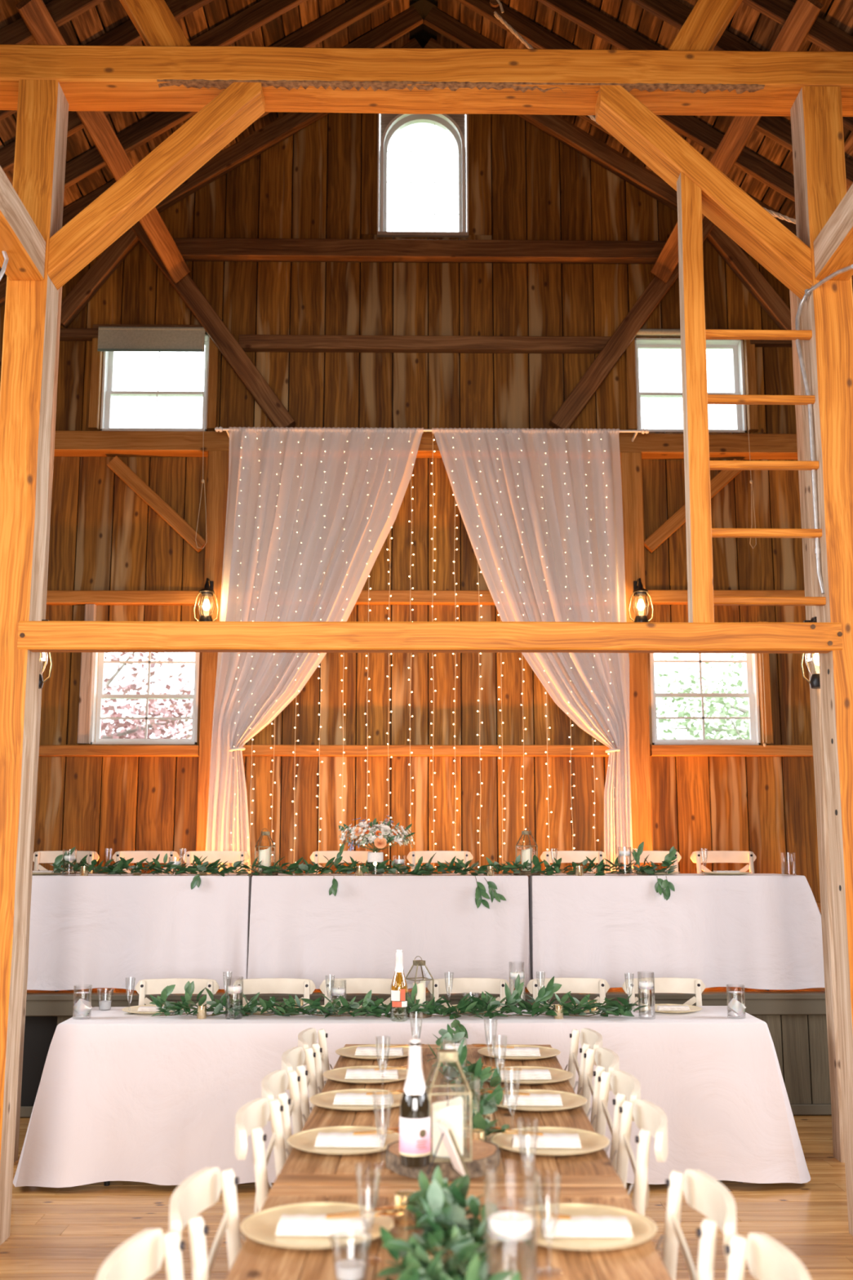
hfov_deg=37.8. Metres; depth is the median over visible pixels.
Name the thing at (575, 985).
chair
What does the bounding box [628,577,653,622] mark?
wall lantern
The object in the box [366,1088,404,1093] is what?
fork
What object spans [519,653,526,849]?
strand
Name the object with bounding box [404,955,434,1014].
glass lantern
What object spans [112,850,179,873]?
chair
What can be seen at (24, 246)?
knee brace
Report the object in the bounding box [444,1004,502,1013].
charger plate
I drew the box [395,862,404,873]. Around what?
vase
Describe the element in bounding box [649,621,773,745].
window
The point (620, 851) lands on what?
candle
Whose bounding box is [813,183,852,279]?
knee brace
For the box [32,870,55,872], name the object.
napkin
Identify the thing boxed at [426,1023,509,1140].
eucalyptus garland
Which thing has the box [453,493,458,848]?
strand
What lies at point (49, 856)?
chair
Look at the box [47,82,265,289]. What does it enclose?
knee brace
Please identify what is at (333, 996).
vase
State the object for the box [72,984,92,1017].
vase
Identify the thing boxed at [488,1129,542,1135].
spoon
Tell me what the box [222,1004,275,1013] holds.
charger plate
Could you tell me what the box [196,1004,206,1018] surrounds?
votive holder
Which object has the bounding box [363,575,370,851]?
strand
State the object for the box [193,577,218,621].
wall lantern
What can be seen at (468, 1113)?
vase
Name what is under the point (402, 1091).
spoon
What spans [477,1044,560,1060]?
charger plate
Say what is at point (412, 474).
strand
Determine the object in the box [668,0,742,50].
strut
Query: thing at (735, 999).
vase
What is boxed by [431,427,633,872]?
curtain
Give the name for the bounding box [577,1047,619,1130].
chair
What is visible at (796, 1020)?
stage platform
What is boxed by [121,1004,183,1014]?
charger plate
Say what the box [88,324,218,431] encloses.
window
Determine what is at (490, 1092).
spoon
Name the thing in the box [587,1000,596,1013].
votive holder
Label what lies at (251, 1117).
chair
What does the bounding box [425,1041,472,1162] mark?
glass lantern
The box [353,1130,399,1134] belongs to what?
spoon
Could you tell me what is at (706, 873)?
charger plate
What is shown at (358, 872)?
votive holder
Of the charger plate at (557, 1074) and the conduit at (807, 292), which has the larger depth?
the conduit at (807, 292)
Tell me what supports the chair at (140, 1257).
on the floor
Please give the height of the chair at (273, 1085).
0.868 m
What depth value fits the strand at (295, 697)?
9.49 m
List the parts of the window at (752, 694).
sash, sash, casing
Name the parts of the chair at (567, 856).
leg, rail, leg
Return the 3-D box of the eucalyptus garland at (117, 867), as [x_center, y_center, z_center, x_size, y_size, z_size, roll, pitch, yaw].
[-0.389,1.492,7.920,4.016,0.419,0.270,0,-9,-1]
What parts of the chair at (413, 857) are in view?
leg, rail, leg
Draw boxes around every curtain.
[204,426,423,873]
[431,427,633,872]
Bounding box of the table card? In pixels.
[426,1120,470,1176]
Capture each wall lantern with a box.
[38,619,52,688]
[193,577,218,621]
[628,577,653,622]
[800,616,820,688]
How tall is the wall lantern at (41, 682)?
0.401 m
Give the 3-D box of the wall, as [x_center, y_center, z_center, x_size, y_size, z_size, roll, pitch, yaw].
[-0.129,-1.009,10.077,9.284,8.710,0.326,0,-9,-1]
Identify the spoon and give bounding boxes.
[325,1211,403,1217]
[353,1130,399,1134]
[366,1091,403,1094]
[373,1066,408,1070]
[381,1045,422,1047]
[472,1044,514,1048]
[477,1091,529,1095]
[481,1067,521,1070]
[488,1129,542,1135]
[530,1215,570,1219]
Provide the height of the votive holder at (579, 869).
0.060 m
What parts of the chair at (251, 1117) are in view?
rail, leg, leg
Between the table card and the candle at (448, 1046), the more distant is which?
the candle at (448, 1046)
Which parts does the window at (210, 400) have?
casing, casing, sash, sash, casing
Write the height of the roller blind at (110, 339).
0.222 m
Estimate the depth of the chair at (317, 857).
8.91 m
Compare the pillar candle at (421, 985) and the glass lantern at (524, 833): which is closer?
the pillar candle at (421, 985)
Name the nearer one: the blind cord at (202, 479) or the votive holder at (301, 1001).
the votive holder at (301, 1001)
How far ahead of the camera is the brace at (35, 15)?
8.79 m
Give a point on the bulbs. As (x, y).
(433, 451)
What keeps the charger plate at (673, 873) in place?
on the tablecloth at (753, 931)
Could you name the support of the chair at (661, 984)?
on the floor
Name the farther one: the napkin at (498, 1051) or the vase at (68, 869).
the vase at (68, 869)
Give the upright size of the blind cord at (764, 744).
0.956 m
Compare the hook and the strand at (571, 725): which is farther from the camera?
the strand at (571, 725)
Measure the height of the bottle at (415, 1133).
0.302 m
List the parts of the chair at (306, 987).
leg, rail, leg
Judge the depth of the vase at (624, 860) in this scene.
7.90 m
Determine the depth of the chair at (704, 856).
8.94 m
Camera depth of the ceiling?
9.43 m
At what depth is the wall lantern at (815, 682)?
6.69 m
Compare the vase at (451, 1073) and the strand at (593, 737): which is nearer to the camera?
the vase at (451, 1073)
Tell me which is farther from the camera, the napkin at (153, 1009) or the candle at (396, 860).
the candle at (396, 860)
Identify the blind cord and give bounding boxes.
[94,652,98,742]
[195,336,206,548]
[742,342,756,548]
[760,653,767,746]
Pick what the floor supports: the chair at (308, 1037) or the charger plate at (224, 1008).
the chair at (308, 1037)
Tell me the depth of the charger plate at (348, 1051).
5.01 m
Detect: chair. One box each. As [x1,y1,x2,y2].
[32,850,98,873]
[95,1228,185,1279]
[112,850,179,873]
[134,977,219,1006]
[168,1167,245,1279]
[182,850,249,873]
[232,977,315,1006]
[234,1097,289,1213]
[261,1069,306,1159]
[281,1046,321,1127]
[297,1027,333,1093]
[310,850,373,873]
[320,977,394,1005]
[406,850,473,873]
[427,977,509,1006]
[526,977,609,1005]
[540,850,607,872]
[564,1028,602,1095]
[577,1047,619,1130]
[591,1070,640,1170]
[610,1099,668,1215]
[614,850,681,871]
[622,977,705,1005]
[656,1169,737,1279]
[690,850,756,873]
[724,1232,811,1279]
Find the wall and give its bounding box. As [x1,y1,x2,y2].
[0,37,821,914]
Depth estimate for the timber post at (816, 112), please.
5.60 m
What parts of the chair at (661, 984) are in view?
leg, rail, leg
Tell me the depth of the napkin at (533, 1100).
4.00 m
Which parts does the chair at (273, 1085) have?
rail, leg, leg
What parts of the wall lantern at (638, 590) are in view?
bracket arm, bulb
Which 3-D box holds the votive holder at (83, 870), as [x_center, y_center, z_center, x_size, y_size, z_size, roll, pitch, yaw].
[-2.170,1.464,7.888,0.052,0.060,0.052,0,-9,-1]
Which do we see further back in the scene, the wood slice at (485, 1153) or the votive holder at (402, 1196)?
the wood slice at (485, 1153)
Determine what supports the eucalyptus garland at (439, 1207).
on the table at (255, 1260)
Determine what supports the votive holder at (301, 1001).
on the tablecloth at (122, 1095)
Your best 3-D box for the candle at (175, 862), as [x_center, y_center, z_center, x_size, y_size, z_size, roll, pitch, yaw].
[-1.614,1.432,7.992,0.072,0.040,0.072,0,-9,-1]
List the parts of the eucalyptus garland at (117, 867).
stem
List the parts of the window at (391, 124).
casing, sill, casing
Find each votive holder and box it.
[80,866,88,875]
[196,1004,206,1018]
[294,999,303,1012]
[330,1236,373,1279]
[355,866,363,875]
[394,1190,416,1223]
[425,1247,454,1270]
[466,1128,484,1140]
[482,1113,492,1121]
[486,866,494,875]
[553,1004,563,1018]
[575,866,583,875]
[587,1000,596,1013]
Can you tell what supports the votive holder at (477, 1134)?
on the table at (301, 1167)
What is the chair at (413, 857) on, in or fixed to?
on the stage platform
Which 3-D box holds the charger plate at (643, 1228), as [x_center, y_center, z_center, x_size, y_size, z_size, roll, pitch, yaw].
[0.334,1.281,2.709,0.334,0.018,0.334,-7,-11,35]
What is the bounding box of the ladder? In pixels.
[676,172,826,622]
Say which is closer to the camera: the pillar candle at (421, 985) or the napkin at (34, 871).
the pillar candle at (421, 985)
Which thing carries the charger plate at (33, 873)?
on the tablecloth at (100, 931)
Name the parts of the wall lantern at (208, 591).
bulb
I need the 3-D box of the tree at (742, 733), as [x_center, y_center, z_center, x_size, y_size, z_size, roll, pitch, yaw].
[4.334,2.722,15.141,5.572,5.816,5.331,-9,-13,42]
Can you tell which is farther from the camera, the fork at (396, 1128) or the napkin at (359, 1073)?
the napkin at (359, 1073)
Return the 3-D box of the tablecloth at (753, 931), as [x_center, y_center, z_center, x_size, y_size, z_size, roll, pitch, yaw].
[1.635,1.892,8.164,1.959,0.693,0.863,0,-9,-1]
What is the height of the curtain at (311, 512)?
4.130 m
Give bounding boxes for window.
[76,652,199,744]
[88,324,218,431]
[377,113,468,239]
[625,328,759,433]
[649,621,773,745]
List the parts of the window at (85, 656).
casing, sash, sash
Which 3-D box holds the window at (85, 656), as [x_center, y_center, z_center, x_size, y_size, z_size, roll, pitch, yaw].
[-2.265,0.347,9.886,0.920,0.967,0.222,0,-9,-1]
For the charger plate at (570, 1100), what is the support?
on the table at (301, 1167)
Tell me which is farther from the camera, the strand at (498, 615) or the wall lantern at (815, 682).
the strand at (498, 615)
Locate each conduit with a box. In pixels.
[0,250,8,279]
[795,264,852,594]
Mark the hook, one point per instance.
(495, 3)
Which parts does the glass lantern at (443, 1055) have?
ring handle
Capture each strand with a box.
[249,738,254,830]
[269,718,275,855]
[290,697,298,856]
[316,666,322,863]
[339,653,346,873]
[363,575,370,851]
[386,531,392,867]
[407,474,413,864]
[430,433,436,867]
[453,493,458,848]
[476,562,483,867]
[497,614,505,857]
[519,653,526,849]
[545,690,551,850]
[568,724,574,850]
[591,737,598,872]
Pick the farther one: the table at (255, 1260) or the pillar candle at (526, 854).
the pillar candle at (526, 854)
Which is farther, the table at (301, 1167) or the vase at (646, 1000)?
the vase at (646, 1000)
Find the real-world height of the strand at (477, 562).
3.574 m
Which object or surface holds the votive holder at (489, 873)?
on the tablecloth at (298, 930)
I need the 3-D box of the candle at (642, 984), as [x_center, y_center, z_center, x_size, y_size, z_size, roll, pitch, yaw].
[1.105,1.734,6.259,0.071,0.040,0.071,0,-9,-1]
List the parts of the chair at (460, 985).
leg, rail, leg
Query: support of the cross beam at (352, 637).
attached to the timber post at (31, 307)
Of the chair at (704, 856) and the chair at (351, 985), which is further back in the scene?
the chair at (704, 856)
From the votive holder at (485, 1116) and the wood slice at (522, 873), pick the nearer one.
the votive holder at (485, 1116)
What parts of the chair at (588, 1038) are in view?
leg, leg, rail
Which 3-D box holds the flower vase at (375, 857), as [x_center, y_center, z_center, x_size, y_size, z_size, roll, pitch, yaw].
[-0.326,1.426,7.938,0.101,0.150,0.105,0,-9,-1]
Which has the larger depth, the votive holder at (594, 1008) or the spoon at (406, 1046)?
the votive holder at (594, 1008)
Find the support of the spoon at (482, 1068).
on the napkin at (524, 1074)
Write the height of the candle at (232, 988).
0.040 m
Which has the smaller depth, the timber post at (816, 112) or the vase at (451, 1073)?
the vase at (451, 1073)
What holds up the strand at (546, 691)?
hanging from the curtain rod
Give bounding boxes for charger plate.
[31,871,62,875]
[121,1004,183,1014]
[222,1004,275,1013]
[240,1201,393,1248]
[287,1125,399,1154]
[309,1088,402,1111]
[316,1004,361,1013]
[323,1065,408,1084]
[335,1044,408,1059]
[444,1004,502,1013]
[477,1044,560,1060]
[488,1066,573,1084]
[490,1126,609,1155]
[496,1088,586,1111]
[523,1203,657,1250]
[549,1004,598,1013]
[633,871,679,875]
[654,1004,702,1013]
[700,871,751,875]
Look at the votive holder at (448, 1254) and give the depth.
2.39 m
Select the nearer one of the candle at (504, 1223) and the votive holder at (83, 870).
the candle at (504, 1223)
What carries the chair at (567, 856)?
on the stage platform
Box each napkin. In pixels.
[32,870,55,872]
[137,1006,171,1012]
[275,1213,367,1236]
[314,1132,385,1147]
[333,1093,393,1105]
[345,1068,398,1079]
[355,1046,404,1056]
[492,1047,540,1056]
[499,1069,551,1079]
[502,1093,562,1106]
[511,1133,581,1148]
[540,1215,633,1237]
[657,1004,690,1010]
[713,870,740,872]
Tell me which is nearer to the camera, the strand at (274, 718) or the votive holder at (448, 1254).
the votive holder at (448, 1254)
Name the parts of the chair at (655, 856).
rail, leg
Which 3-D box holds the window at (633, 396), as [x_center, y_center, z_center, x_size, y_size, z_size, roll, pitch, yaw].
[2.185,-2.136,10.358,1.072,0.873,0.223,0,-9,-1]
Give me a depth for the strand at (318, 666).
9.55 m
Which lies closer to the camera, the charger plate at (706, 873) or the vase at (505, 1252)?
the vase at (505, 1252)
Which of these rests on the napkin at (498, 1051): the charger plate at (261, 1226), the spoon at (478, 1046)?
the spoon at (478, 1046)
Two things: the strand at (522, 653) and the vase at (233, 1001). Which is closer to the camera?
the vase at (233, 1001)
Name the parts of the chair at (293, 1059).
rail, leg, leg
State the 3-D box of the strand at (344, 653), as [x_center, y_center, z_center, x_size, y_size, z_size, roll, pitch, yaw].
[-0.650,0.113,9.585,0.048,3.595,0.161,-1,-10,8]
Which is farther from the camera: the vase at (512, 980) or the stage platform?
the stage platform
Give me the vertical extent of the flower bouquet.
0.369 m
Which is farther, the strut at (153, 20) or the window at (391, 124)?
the window at (391, 124)
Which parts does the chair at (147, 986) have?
leg, rail, leg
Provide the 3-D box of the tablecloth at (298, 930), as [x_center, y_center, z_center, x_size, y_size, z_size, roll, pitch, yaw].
[-0.234,1.888,8.137,1.785,0.693,0.848,0,-9,-1]
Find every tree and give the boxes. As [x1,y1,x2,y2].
[100,652,194,738]
[654,653,750,739]
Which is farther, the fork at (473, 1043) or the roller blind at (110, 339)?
the roller blind at (110, 339)
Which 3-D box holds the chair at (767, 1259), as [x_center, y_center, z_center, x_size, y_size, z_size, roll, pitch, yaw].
[0.405,1.557,2.186,0.550,0.868,0.474,-1,-9,3]
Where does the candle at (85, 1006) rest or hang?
in the vase at (80, 999)
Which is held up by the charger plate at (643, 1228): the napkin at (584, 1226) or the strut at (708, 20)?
the napkin at (584, 1226)
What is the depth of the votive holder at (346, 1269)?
2.41 m
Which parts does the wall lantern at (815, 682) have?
bracket arm, bulb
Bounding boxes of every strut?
[119,0,191,45]
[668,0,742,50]
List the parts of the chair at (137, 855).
leg, rail, leg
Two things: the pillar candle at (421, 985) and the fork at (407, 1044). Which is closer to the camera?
the fork at (407, 1044)
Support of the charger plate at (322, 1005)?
on the tablecloth at (122, 1095)
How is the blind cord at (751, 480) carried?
hanging from the window at (633, 396)
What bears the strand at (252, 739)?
hanging from the curtain rod
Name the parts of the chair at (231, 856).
leg, rail, leg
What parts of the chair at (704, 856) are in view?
leg, rail, leg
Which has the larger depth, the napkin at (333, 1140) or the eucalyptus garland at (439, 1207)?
the napkin at (333, 1140)
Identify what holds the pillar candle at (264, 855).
in the glass lantern at (262, 833)
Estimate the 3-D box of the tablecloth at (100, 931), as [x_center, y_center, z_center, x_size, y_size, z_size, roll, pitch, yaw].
[-1.873,1.886,8.127,1.520,0.693,0.828,0,-9,-1]
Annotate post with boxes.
[0,80,68,1244]
[789,289,844,1162]
[790,86,852,1235]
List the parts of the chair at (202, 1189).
rail, leg, leg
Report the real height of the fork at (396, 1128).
0.006 m
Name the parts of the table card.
easel leg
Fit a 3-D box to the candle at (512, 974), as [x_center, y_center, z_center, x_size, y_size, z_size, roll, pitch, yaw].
[0.482,1.786,6.635,0.072,0.040,0.072,0,-9,-1]
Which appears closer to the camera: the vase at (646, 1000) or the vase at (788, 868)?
the vase at (646, 1000)
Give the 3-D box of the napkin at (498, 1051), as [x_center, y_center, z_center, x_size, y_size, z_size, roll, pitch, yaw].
[0.359,1.648,4.983,0.190,0.025,0.085,0,-9,2]
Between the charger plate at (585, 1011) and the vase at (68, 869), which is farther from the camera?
the vase at (68, 869)
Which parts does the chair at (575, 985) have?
leg, rail, leg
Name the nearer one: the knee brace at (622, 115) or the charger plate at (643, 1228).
the charger plate at (643, 1228)
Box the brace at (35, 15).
[15,0,190,283]
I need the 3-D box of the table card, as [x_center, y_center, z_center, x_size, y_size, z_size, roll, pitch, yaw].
[0.046,1.243,3.040,0.093,0.115,0.104,2,-10,-15]
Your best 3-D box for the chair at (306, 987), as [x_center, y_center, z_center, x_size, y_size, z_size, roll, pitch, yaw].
[-0.865,2.321,6.791,0.474,0.868,0.550,0,-9,-1]
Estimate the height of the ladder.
2.152 m
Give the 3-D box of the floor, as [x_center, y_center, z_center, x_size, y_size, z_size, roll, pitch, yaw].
[-0.023,1.911,1.406,9.400,0.090,16.600,0,-9,-1]
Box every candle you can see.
[63,855,75,858]
[84,1004,92,1009]
[169,861,181,864]
[227,985,241,991]
[258,847,270,871]
[331,987,345,993]
[394,859,404,862]
[413,978,426,1008]
[432,1096,463,1157]
[444,1042,464,1050]
[488,1211,533,1235]
[510,971,524,977]
[521,847,532,871]
[618,850,630,853]
[639,980,653,986]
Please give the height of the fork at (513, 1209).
0.006 m
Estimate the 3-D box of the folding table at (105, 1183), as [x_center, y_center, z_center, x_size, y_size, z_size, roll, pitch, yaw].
[-0.931,2.297,6.311,1.715,0.753,0.648,0,-9,-1]
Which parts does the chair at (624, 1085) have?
leg, leg, rail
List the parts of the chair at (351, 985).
leg, rail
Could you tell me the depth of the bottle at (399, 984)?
6.14 m
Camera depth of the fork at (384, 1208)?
2.75 m
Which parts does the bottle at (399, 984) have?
label panel, glass, label panel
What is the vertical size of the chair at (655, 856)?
0.868 m
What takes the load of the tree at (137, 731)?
on the lawn
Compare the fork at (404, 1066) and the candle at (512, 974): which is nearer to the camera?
the fork at (404, 1066)
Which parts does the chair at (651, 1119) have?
leg, leg, rail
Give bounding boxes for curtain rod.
[214,426,649,441]
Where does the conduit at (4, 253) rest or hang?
attached to the knee brace at (24, 246)
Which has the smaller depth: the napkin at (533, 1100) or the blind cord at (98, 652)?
the napkin at (533, 1100)
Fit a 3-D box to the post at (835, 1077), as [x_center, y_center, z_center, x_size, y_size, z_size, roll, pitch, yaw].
[2.221,0.242,6.896,0.163,5.000,0.133,0,-9,-1]
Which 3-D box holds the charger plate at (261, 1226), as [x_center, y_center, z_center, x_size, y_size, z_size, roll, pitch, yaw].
[-0.238,1.283,2.719,0.334,0.018,0.334,1,-10,-8]
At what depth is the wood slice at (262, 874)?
7.92 m
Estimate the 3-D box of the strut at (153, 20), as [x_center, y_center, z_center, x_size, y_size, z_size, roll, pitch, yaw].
[-1.651,-3.578,6.157,1.034,1.651,0.152,0,-9,-1]
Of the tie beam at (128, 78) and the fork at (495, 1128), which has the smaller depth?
the fork at (495, 1128)
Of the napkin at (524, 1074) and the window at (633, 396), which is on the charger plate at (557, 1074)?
the napkin at (524, 1074)
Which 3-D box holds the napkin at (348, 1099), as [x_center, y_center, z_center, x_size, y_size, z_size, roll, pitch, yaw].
[-0.204,1.492,4.046,0.190,0.025,0.085,0,-9,3]
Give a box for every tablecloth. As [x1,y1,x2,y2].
[13,1005,810,1187]
[26,873,253,990]
[247,873,530,989]
[526,873,825,989]
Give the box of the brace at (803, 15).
[650,0,823,282]
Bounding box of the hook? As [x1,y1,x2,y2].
[489,0,503,13]
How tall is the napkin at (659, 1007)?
0.021 m
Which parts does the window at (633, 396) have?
casing, sash, sash, casing, casing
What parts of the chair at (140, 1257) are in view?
leg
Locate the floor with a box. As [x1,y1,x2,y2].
[0,1115,852,1279]
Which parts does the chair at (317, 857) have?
leg, rail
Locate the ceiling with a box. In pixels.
[0,0,852,288]
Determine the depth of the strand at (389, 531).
9.62 m
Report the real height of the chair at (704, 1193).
0.868 m
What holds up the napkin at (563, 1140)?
on the charger plate at (590, 1141)
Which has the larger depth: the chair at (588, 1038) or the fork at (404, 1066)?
the chair at (588, 1038)
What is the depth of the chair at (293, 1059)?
4.62 m
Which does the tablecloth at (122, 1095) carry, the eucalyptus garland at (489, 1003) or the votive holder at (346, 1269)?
the eucalyptus garland at (489, 1003)
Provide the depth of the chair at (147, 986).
7.08 m
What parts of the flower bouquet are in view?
stem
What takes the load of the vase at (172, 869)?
on the tablecloth at (100, 931)
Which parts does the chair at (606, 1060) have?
leg, leg, rail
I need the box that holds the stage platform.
[19,986,831,1117]
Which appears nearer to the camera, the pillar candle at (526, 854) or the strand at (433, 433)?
the pillar candle at (526, 854)
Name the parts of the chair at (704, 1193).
leg, leg, rail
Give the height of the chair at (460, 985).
0.868 m
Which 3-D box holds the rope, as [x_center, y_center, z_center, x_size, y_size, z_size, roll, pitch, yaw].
[2.456,-3.284,7.916,4.033,1.773,0.165,0,-9,2]
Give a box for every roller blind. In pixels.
[97,326,207,351]
[635,328,746,335]
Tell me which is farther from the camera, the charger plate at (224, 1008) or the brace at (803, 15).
the brace at (803, 15)
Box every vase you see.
[61,856,76,874]
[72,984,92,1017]
[168,857,182,875]
[225,976,243,1017]
[330,978,346,1005]
[367,851,383,875]
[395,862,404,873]
[442,1039,467,1079]
[462,1110,476,1137]
[484,1166,537,1279]
[508,961,525,1007]
[617,850,631,875]
[637,971,655,1017]
[726,983,746,1016]
[782,853,796,875]
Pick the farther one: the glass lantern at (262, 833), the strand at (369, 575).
the strand at (369, 575)
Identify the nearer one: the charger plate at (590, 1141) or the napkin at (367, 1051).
the charger plate at (590, 1141)
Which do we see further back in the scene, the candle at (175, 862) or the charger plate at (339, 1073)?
the candle at (175, 862)
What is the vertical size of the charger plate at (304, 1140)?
0.018 m
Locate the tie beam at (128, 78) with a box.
[0,44,852,116]
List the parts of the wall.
rail, rail, rail, wall post, rail, rail, rail, rail, tie rail, wall post, rail, rail, rail, rail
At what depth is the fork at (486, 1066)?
4.53 m
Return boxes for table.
[103,1181,109,1186]
[225,1184,671,1279]
[273,1044,623,1186]
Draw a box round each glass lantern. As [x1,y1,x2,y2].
[253,828,275,872]
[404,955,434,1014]
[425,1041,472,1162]
[515,827,537,871]
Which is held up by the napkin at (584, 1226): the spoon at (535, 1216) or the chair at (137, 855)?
the spoon at (535, 1216)
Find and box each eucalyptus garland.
[48,840,677,908]
[149,973,639,1038]
[375,1165,520,1279]
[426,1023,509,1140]
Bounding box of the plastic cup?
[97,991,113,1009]
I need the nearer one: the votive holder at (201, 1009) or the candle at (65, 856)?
the votive holder at (201, 1009)
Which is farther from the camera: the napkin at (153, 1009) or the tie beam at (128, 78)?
the napkin at (153, 1009)
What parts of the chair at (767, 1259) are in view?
leg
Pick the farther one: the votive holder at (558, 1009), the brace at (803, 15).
the brace at (803, 15)
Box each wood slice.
[250,871,278,875]
[385,1137,500,1180]
[406,1013,431,1017]
[513,871,540,875]
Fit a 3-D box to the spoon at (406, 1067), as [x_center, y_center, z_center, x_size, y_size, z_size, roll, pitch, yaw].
[-0.104,1.554,4.511,0.170,0.006,0.035,1,-9,-7]
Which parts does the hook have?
hook arm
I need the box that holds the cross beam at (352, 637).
[17,621,842,653]
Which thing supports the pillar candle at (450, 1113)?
in the glass lantern at (443, 1055)
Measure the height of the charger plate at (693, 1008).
0.018 m
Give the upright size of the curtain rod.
0.044 m
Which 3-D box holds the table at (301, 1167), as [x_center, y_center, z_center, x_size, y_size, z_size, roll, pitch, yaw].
[0.072,1.922,4.131,0.872,0.780,2.226,0,-9,1]
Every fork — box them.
[326,1205,405,1216]
[353,1127,399,1133]
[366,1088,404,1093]
[374,1065,408,1069]
[384,1044,424,1046]
[471,1043,514,1047]
[477,1088,529,1093]
[482,1065,521,1069]
[489,1127,542,1133]
[497,1206,570,1217]
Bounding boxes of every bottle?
[390,949,408,1022]
[399,1039,431,1168]
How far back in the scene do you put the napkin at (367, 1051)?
4.96 m
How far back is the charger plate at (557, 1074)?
4.50 m
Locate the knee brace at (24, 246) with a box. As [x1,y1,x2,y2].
[0,166,45,280]
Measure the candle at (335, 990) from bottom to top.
0.040 m
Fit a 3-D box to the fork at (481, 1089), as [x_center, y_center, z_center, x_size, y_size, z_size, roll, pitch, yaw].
[0.253,1.484,4.093,0.178,0.006,0.018,-4,-10,22]
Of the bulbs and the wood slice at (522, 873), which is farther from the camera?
the bulbs
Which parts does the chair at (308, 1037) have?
rail, leg, leg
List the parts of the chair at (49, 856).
leg, rail, leg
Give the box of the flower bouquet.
[338,815,414,852]
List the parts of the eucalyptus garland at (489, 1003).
stem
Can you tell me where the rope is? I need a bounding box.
[493,11,795,224]
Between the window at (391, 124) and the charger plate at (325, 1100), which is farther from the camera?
the window at (391, 124)
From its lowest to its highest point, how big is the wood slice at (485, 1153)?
0.043 m
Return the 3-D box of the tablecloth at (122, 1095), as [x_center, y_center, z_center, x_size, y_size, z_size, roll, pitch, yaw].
[-0.063,2.283,6.323,3.845,0.735,0.809,0,-9,-1]
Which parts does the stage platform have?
trim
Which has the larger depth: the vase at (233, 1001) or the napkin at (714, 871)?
the napkin at (714, 871)
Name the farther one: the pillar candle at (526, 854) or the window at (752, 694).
the window at (752, 694)
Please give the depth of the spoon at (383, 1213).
2.72 m
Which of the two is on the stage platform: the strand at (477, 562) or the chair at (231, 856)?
the chair at (231, 856)
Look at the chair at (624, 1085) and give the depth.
4.12 m
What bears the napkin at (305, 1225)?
on the charger plate at (261, 1226)
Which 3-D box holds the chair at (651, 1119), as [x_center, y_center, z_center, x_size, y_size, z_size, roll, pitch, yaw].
[0.401,1.770,3.470,0.550,0.868,0.474,0,-9,2]
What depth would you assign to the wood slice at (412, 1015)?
6.25 m
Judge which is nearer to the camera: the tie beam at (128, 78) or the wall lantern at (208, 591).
the tie beam at (128, 78)
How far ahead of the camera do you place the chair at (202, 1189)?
2.84 m
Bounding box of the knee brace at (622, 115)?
[595,84,813,299]

